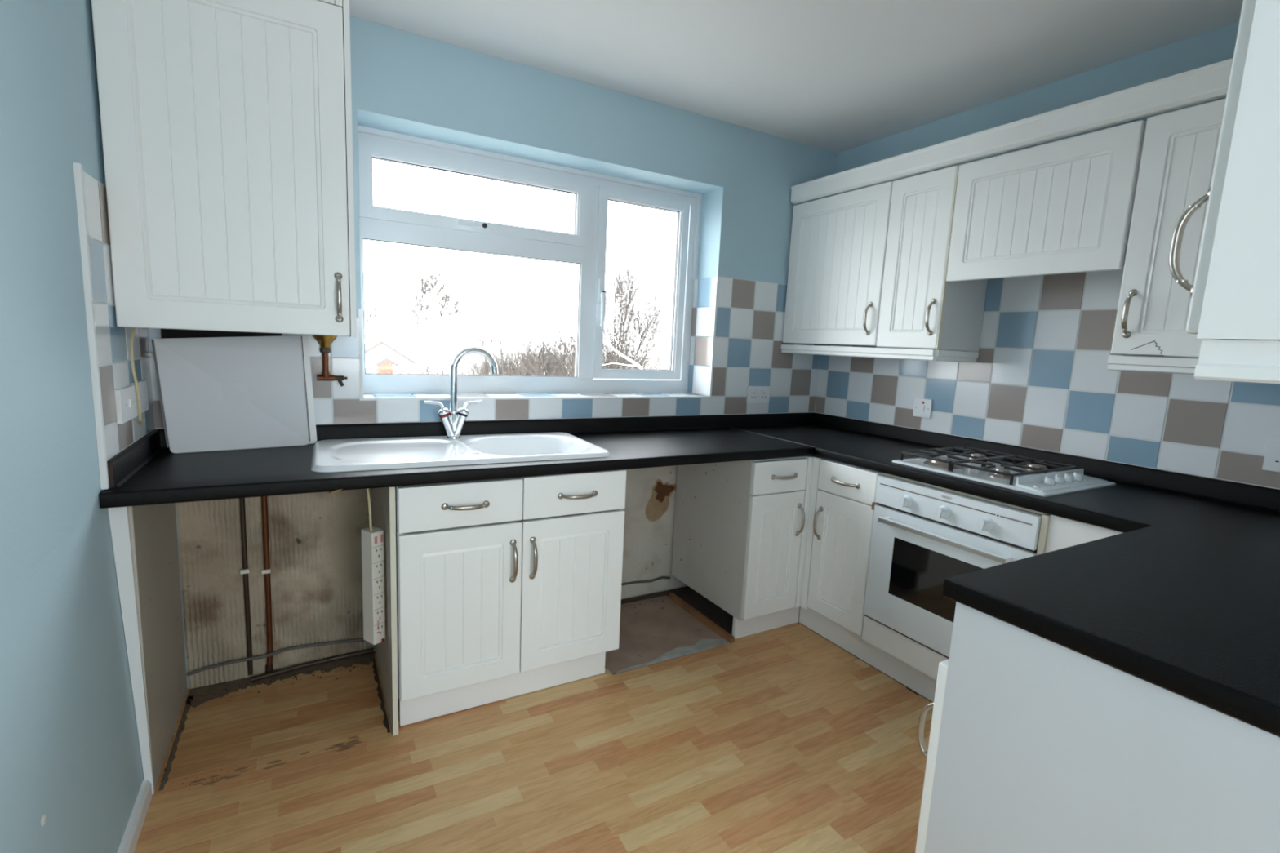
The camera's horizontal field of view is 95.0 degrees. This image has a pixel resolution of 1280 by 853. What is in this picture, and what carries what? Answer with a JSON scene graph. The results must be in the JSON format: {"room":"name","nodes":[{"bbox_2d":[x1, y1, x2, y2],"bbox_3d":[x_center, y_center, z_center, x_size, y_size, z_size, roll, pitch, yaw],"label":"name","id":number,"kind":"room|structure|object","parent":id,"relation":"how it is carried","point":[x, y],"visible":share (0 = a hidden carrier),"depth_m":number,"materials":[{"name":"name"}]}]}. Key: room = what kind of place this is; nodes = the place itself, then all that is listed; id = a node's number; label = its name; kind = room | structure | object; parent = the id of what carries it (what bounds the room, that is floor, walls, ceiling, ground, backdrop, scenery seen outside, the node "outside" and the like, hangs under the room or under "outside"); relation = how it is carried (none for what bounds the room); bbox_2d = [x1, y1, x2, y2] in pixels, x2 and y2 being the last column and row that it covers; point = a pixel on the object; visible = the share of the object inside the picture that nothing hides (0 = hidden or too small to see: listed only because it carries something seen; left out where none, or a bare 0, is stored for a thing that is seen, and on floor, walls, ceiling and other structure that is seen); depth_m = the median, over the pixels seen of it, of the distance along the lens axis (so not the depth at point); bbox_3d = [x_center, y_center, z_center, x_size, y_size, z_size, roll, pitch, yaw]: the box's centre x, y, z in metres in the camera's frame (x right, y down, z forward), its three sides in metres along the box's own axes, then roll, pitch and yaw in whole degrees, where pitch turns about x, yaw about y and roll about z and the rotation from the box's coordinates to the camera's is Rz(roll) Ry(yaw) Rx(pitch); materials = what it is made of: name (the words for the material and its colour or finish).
{"room":"kitchen","nodes":[
{"label":"kitchen","id":0,"kind":"room"},
{"bbox_2d":[0,0,154,852],"bbox_3d":[-0.543,0.084,-0.041,0.170,2.338,4.400,-2,9,-29],"label":"wall","id":1,"kind":"structure","parent":0,"point":[72,778],"depth_m":1.17,"materials":[{"name":"blue paint"}]},
{"bbox_2d":[73,162,109,489],"bbox_3d":[-1.284,-0.221,1.375,0.012,0.752,0.013,-2,9,-29],"label":"trim","id":2,"kind":"structure","parent":1,"relation":"attached to","point":[77,167],"depth_m":1.37,"materials":[{"name":"white paint"}]},
{"bbox_2d":[114,384,138,423],"bbox_3d":[-1.397,-0.063,1.602,0.016,0.088,0.168,-2,9,-29],"label":"switch","id":3,"kind":"object","parent":1,"relation":"attached to","point":[126,397],"visible":1,"depth_m":1.57,"materials":[{"name":"white plastic"}]},
{"bbox_2d":[117,780,151,852],"bbox_3d":[-0.404,1.243,-0.032,0.016,0.055,3.744,-2,9,-29],"label":"baseboard","id":4,"kind":"structure","parent":1,"relation":"attached to","point":[134,827],"depth_m":1.46,"materials":[{"name":"white paint"}]},
{"bbox_2d":[131,379,148,413],"bbox_3d":[-1.476,-0.088,1.734,0.010,0.090,0.125,-2,9,-29],"label":"switch","id":5,"kind":"object","parent":1,"relation":"attached to","point":[142,384],"visible":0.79,"depth_m":1.75,"materials":[{"name":"white plastic"}]},
{"bbox_2d":[147,15,836,688],"bbox_3d":[-0.357,-0.302,2.742,3.276,2.338,0.331,-2,9,-29],"label":"wall","id":6,"kind":"structure","parent":0,"point":[402,82],"depth_m":2.37,"materials":[{"name":"blue paint"}]},
{"bbox_2d":[160,328,282,338],"bbox_3d":[-1.243,-0.434,1.848,0.480,0.390,0.302,-2,9,-29],"label":"boiler","id":7,"kind":"object","parent":6,"relation":"attached to","point":[165,333],"visible":0.11,"depth_m":1.93,"materials":[{"name":"black"}]},
{"bbox_2d":[91,0,356,337],"bbox_3d":[-1.185,-0.829,1.750,0.571,1.084,0.409,-2,9,-29],"label":"upper cabinet","id":8,"kind":"object","parent":6,"relation":"attached to","point":[226,125],"visible":1,"depth_m":1.61,"materials":[{"name":"white wood"}]},
{"bbox_2d":[129,327,144,426],"bbox_3d":[-1.446,-0.145,1.690,0.013,0.305,0.109,-3,10,-34],"label":"cable","id":9,"kind":"object","parent":8,"relation":"hanging from","point":[140,420],"visible":0.94,"depth_m":1.66,"materials":[{"name":"beige plastic"}]},
{"bbox_2d":[239,497,253,675],"bbox_3d":[-1.397,0.504,2.075,0.026,0.800,0.025,-2,9,-29],"label":"copper pipe","id":10,"kind":"object","parent":6,"relation":"attached to","point":[245,570],"visible":0.87,"depth_m":2.08,"materials":[{"name":"brown metal"}]},
{"bbox_2d":[261,496,273,673],"bbox_3d":[-1.343,0.505,2.106,0.029,0.806,0.025,-2,9,-29],"label":"copper pipe","id":11,"kind":"object","parent":6,"relation":"attached to","point":[266,571],"visible":0.91,"depth_m":2.11,"materials":[{"name":"brown metal"}]},
{"bbox_2d":[186,638,365,676],"bbox_3d":[-1.310,0.842,2.174,0.592,0.040,0.033,-2,9,-29],"label":"conduit","id":12,"kind":"object","parent":6,"relation":"attached to","point":[284,650],"visible":0.88,"depth_m":2.14,"materials":[{"name":"grey plastic"}]},
{"bbox_2d":[311,334,347,386],"bbox_3d":[-1.105,-0.257,2.088,0.109,0.231,0.082,-2,9,-29],"label":"valve","id":13,"kind":"object","parent":6,"relation":"attached to","point":[325,341],"visible":0.71,"depth_m":2.08,"materials":[{"name":"gold metal"}]},
{"bbox_2d":[358,308,363,398],"bbox_3d":[-1.035,-0.270,2.176,0.011,0.329,0.012,-2,9,-29],"label":"trim","id":14,"kind":"structure","parent":6,"relation":"attached to","point":[360,325],"depth_m":2.17,"materials":[{"name":"white paint"}]},
{"bbox_2d":[357,124,702,393],"bbox_3d":[-0.414,-0.663,2.698,1.608,1.021,0.129,-2,9,-29],"label":"window","id":15,"kind":"structure","parent":6,"relation":"in","point":[586,247],"depth_m":2.68,"materials":[{"name":"white plastic"}]},
{"bbox_2d":[360,395,711,400],"bbox_3d":[-0.345,-0.126,2.595,1.620,0.009,0.012,-2,9,-29],"label":"trim","id":16,"kind":"structure","parent":6,"relation":"attached to","point":[651,397],"depth_m":2.52,"materials":[{"name":"white paint"}]},
{"bbox_2d":[621,576,670,586],"bbox_3d":[-0.101,0.776,2.864,0.589,0.034,0.014,-2,9,-29],"label":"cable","id":17,"kind":"object","parent":6,"relation":"attached to","point":[661,577],"visible":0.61,"depth_m":2.94,"materials":[{"name":"grey plastic"}]},
{"bbox_2d":[708,275,719,395],"bbox_3d":[0.371,-0.450,2.949,0.011,0.596,0.010,-2,9,-29],"label":"trim","id":18,"kind":"structure","parent":6,"relation":"attached to","point":[717,277],"depth_m":2.94,"materials":[{"name":"white paint"}]},
{"bbox_2d":[746,386,770,403],"bbox_3d":[0.634,-0.171,3.135,0.150,0.090,0.012,-2,9,-29],"label":"double socket","id":19,"kind":"object","parent":6,"relation":"attached to","point":[755,394],"visible":1,"depth_m":3.13,"materials":[{"name":"white plastic"}]},
{"bbox_2d":[133,589,933,852],"bbox_3d":[0.668,1.269,1.036,3.266,0.201,4.720,-2,9,-29],"label":"floor","id":20,"kind":"structure","parent":0,"point":[689,739],"depth_m":1.79,"materials":[{"name":"brown laminate"}]},
{"bbox_2d":[107,502,187,795],"bbox_3d":[-1.450,0.554,1.752,0.046,0.817,0.538,-2,9,-29],"label":"panel","id":21,"kind":"object","parent":20,"relation":"on","point":[144,537],"visible":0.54,"depth_m":1.63,"materials":[{"name":"white paint"}]},
{"bbox_2d":[249,648,373,682],"bbox_3d":[-1.231,0.899,2.222,0.410,0.024,0.023,-3,10,-33],"label":"copper pipe","id":22,"kind":"object","parent":20,"relation":"on","point":[368,651],"visible":1,"depth_m":2.21,"materials":[{"name":"brown metal"}]},
{"bbox_2d":[160,600,663,794],"bbox_3d":[-0.594,0.934,2.272,1.924,0.004,0.516,-2,9,-29],"label":"rubble","id":23,"kind":"object","parent":20,"relation":"on","point":[295,677],"visible":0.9,"depth_m":2.08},
{"bbox_2d":[372,469,626,735],"bbox_3d":[-0.540,0.533,2.212,0.794,0.814,0.612,-2,9,-29],"label":"base cabinet","id":24,"kind":"object","parent":20,"relation":"on","point":[502,588],"visible":0.98,"depth_m":1.95,"materials":[{"name":"white wood"}]},
{"bbox_2d":[361,488,385,644],"bbox_3d":[-0.867,0.426,1.885,0.094,0.544,0.042,8,10,33],"label":"lead","id":25,"kind":"object","parent":24,"relation":"hanging from","point":[372,537],"visible":0.98,"depth_m":1.87,"materials":[{"name":"beige plastic"}]},
{"bbox_2d":[620,586,692,604],"bbox_3d":[-0.038,0.856,2.901,0.734,0.028,0.024,-2,9,-29],"label":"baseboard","id":26,"kind":"structure","parent":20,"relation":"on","point":[687,588],"depth_m":2.96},
{"bbox_2d":[668,592,734,643],"bbox_3d":[0.279,0.896,2.774,0.023,0.024,0.505,-2,9,-29],"label":"batten","id":27,"kind":"object","parent":20,"relation":"on","point":[712,625],"visible":1,"depth_m":2.74,"materials":[{"name":"brown wood"}]},
{"bbox_2d":[671,455,813,639],"bbox_3d":[0.493,0.500,2.797,0.389,0.810,0.612,-2,9,-29],"label":"base cabinet","id":28,"kind":"object","parent":20,"relation":"on","point":[740,527],"visible":0.99,"depth_m":2.58,"materials":[{"name":"white wood"}]},
{"bbox_2d":[800,457,882,638],"bbox_3d":[1.063,0.493,2.611,0.612,0.694,0.334,-2,9,-29],"label":"base cabinet","id":29,"kind":"object","parent":20,"relation":"on","point":[842,502],"visible":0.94,"depth_m":2.47,"materials":[{"name":"white wood"}]},
{"bbox_2d":[799,606,936,702],"bbox_3d":[1.067,0.958,2.228,0.016,0.114,1.254,-2,9,-29],"label":"plinth","id":30,"kind":"object","parent":20,"relation":"on","point":[913,678],"visible":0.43,"depth_m":2.41,"materials":[{"name":"white wood"}]},
{"bbox_2d":[862,472,1122,679],"bbox_3d":[1.369,0.574,2.113,0.575,0.701,0.838,-2,9,-29],"label":"base cabinet","id":31,"kind":"object","parent":20,"relation":"on","point":[1056,533],"visible":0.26,"depth_m":2.08,"materials":[{"name":"white wood"}]},
{"bbox_2d":[863,475,1042,658],"bbox_3d":[1.263,0.509,2.186,0.574,0.574,0.580,-2,9,-29],"label":"oven","id":32,"kind":"object","parent":31,"relation":"in","point":[923,536],"visible":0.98,"depth_m":2.10,"materials":[{"name":"white metal"}]},
{"bbox_2d":[915,601,1279,852],"bbox_3d":[1.107,0.756,1.160,0.925,0.814,0.642,-2,9,-29],"label":"base cabinet","id":33,"kind":"object","parent":20,"relation":"on","point":[1037,744],"visible":0.73,"depth_m":0.94,"materials":[{"name":"white wood"}]},
{"bbox_2d":[98,412,1279,737],"bbox_3d":[0.295,0.189,1.621,2.975,0.108,2.398,-2,9,-29],"label":"countertop","id":34,"kind":"structure","parent":33,"relation":"on","point":[1184,602],"depth_m":1.55,"materials":[{"name":"black laminate"}]},
{"bbox_2d":[151,335,310,453],"bbox_3d":[-1.335,-0.115,1.941,0.420,0.385,0.048,-3,10,-35],"label":"board","id":35,"kind":"object","parent":34,"relation":"on","point":[217,393],"visible":1,"depth_m":1.94,"materials":[{"name":"grey"}]},
{"bbox_2d":[301,335,316,444],"bbox_3d":[-1.318,-0.121,1.981,0.392,0.387,0.049,-3,10,-35],"label":"board","id":36,"kind":"object","parent":34,"relation":"on","point":[312,422],"visible":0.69,"depth_m":2.09,"materials":[{"name":"white"}]},
{"bbox_2d":[311,431,610,472],"bbox_3d":[-0.637,0.146,2.139,0.970,0.153,0.505,-2,9,-28],"label":"sink","id":37,"kind":"object","parent":34,"relation":"in","point":[379,453],"visible":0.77,"depth_m":2.07,"materials":[{"name":"white ceramic"}]},
{"bbox_2d":[423,346,497,438],"bbox_3d":[-0.693,-0.132,2.283,0.281,0.357,0.050,-2,9,-29],"label":"mixer tap","id":38,"kind":"object","parent":37,"relation":"on","point":[453,423],"visible":1,"depth_m":2.27,"materials":[{"name":"silver metal"}]},
{"bbox_2d":[892,446,1115,497],"bbox_3d":[1.317,0.146,2.156,0.468,0.048,0.554,-2,9,-29],"label":"gas hob","id":39,"kind":"object","parent":34,"relation":"in","point":[1032,478],"visible":1,"depth_m":2.07,"materials":[{"name":"silver metal"}]},
{"bbox_2d":[334,0,1243,153],"bbox_3d":[0.781,-1.216,0.684,3.266,0.150,4.720,-2,9,-29],"label":"ceiling","id":40,"kind":"structure","parent":0,"point":[836,76],"depth_m":2.07,"materials":[{"name":"white paint"}]},
{"bbox_2d":[810,21,1279,489],"bbox_3d":[2.156,-0.009,1.486,0.156,2.338,4.400,-2,9,-29],"label":"wall","id":41,"kind":"structure","parent":0,"point":[1040,378],"depth_m":2.24,"materials":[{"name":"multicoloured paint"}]},
{"bbox_2d":[782,181,893,346],"bbox_3d":[1.039,-0.763,2.917,0.327,0.709,0.598,-2,9,-29],"label":"upper cabinet","id":42,"kind":"object","parent":41,"relation":"attached to","point":[838,242],"visible":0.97,"depth_m":2.82,"materials":[{"name":"white wood"}]},
{"bbox_2d":[780,344,978,362],"bbox_3d":[1.109,-0.359,2.848,0.298,0.046,0.902,-2,9,-29],"label":"rail","id":43,"kind":"object","parent":42,"relation":"attached to","point":[862,352],"visible":1,"depth_m":2.59,"materials":[{"name":"white"}]},
{"bbox_2d":[791,57,1233,204],"bbox_3d":[1.303,-1.055,2.177,0.044,0.084,2.046,-2,9,-29],"label":"crown molding","id":44,"kind":"structure","parent":42,"relation":"on","point":[1209,82],"depth_m":2.01,"materials":[{"name":"white wood"}]},
{"bbox_2d":[912,397,933,418],"bbox_3d":[1.331,-0.087,2.766,0.014,0.087,0.088,-2,9,-29],"label":"switch","id":45,"kind":"object","parent":41,"relation":"attached to","point":[922,407],"visible":1,"depth_m":2.76,"materials":[{"name":"white plastic"}]},
{"bbox_2d":[876,165,987,351],"bbox_3d":[1.262,-0.693,2.528,0.327,0.713,0.298,-2,9,-29],"label":"upper cabinet","id":46,"kind":"object","parent":41,"relation":"attached to","point":[919,309],"visible":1,"depth_m":2.45,"materials":[{"name":"white wood"}]},
{"bbox_2d":[946,120,1146,281],"bbox_3d":[1.503,-0.761,2.135,0.290,0.443,0.588,-2,9,-29],"label":"upper cabinet","id":47,"kind":"object","parent":41,"relation":"attached to","point":[1065,206],"visible":0.96,"depth_m":2.02,"materials":[{"name":"white wood"}]},
{"bbox_2d":[1107,97,1226,374],"bbox_3d":[1.699,-0.540,1.763,0.327,0.762,0.298,-2,9,-29],"label":"upper cabinet","id":48,"kind":"object","parent":41,"relation":"attached to","point":[1180,150],"depth_m":1.75,"materials":[{"name":"white wood"}]},
{"bbox_2d":[1262,441,1279,471],"bbox_3d":[1.933,0.098,1.716,0.012,0.087,0.148,-2,9,-29],"label":"double socket","id":49,"kind":"object","parent":41,"relation":"attached to","point":[1272,457],"visible":1,"depth_m":1.76,"materials":[{"name":"white plastic"}]},
{"bbox_3d":[0.922,0.074,0.504,2.976,2.338,0.100,-2,9,-29],"label":"wall","id":50,"kind":"structure","parent":0,"visible":0},
{"bbox_2d":[1168,0,1279,383],"bbox_3d":[1.337,-0.459,0.920,1.210,0.798,0.358,-2,9,-29],"label":"upper cabinet","id":51,"kind":"object","parent":50,"relation":"attached to","point":[1235,291],"depth_m":0.73,"materials":[{"name":"white wood"}]},
{"label":"outside","id":52,"kind":"structure","parent":0,"visible":0},
{"bbox_2d":[480,352,669,376],"bbox_3d":[-28.604,-9.601,95.780,280.000,0.300,189.400,-2,9,-29],"label":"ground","id":53,"kind":"structure","parent":52,"point":[660,359],"depth_m":149.46,"materials":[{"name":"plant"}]},
{"bbox_2d":[371,356,397,373],"bbox_3d":[-20.197,-3.950,46.410,1.550,3.120,3.720,-2,9,-29],"label":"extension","id":54,"kind":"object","parent":53,"relation":"on","point":[380,357],"visible":0.4,"depth_m":45.05,"materials":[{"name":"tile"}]},
{"bbox_2d":[364,339,416,373],"bbox_3d":[-25.092,-6.122,56.051,5.700,4.270,8.720,-2,9,-29],"label":"house","id":55,"kind":"structure","parent":53,"relation":"on","point":[374,345],"depth_m":52.56,"materials":[{"name":"white"}]},
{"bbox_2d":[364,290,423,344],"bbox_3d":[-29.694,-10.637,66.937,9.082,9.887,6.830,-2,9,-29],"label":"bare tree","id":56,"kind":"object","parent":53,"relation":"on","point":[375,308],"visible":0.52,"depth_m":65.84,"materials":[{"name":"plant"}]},
{"bbox_2d":[387,325,481,374],"bbox_3d":[-25.175,-9.114,71.866,9.900,5.750,6.400,-2,9,-29],"label":"building","id":57,"kind":"structure","parent":53,"relation":"on","point":[433,341],"depth_m":68.98,"materials":[{"name":"white"}]},
{"bbox_2d":[365,342,506,375],"bbox_3d":[-9.666,-1.679,28.557,7.895,4.703,4.618,-3,10,-35],"label":"hedge","id":58,"kind":"object","parent":53,"relation":"on","point":[400,359],"visible":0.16,"depth_m":27.82,"materials":[{"name":"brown plant"}]},
{"bbox_2d":[397,265,477,328],"bbox_3d":[-26.437,-13.977,77.295,10.793,13.870,7.690,-2,9,-29],"label":"bare tree","id":59,"kind":"object","parent":53,"relation":"on","point":[444,297],"visible":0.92,"depth_m":75.91,"materials":[{"name":"plant"}]},
{"bbox_2d":[383,197,576,375],"bbox_3d":[-5.792,-3.732,23.484,8.738,10.538,5.009,4,8,12],"label":"bare tree","id":60,"kind":"object","parent":53,"relation":"on","point":[405,251],"visible":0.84,"depth_m":23.25,"materials":[{"name":"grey plant"}]},
{"bbox_2d":[457,286,671,376],"bbox_3d":[-3.549,-2.200,24.215,7.844,7.528,11.170,-5,11,-43],"label":"thicket","id":61,"kind":"object","parent":53,"relation":"on","point":[526,365],"visible":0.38,"depth_m":23.17,"materials":[{"name":"brown plant"}]},
{"bbox_2d":[602,320,642,368],"bbox_3d":[-0.240,0.580,12.219,1.608,5.655,0.198,-3,10,-36],"label":"roof","id":62,"kind":"object","parent":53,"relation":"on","point":[635,363],"visible":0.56,"depth_m":11.76,"materials":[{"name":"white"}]},
{"bbox_2d":[602,243,672,368],"bbox_3d":[-0.338,-2.233,22.142,3.417,8.436,4.408,2,8,-6],"label":"bare tree","id":63,"kind":"object","parent":53,"relation":"on","point":[622,303],"visible":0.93,"depth_m":20.96,"materials":[{"name":"grey plant"}]},
{"bbox_2d":[653,211,673,309],"bbox_3d":[2.223,-3.276,18.549,4.378,11.778,4.870,1,8,-9],"label":"birch tree","id":64,"kind":"object","parent":53,"relation":"on","point":[664,211],"visible":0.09,"depth_m":17.57,"materials":[{"name":"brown plant"}]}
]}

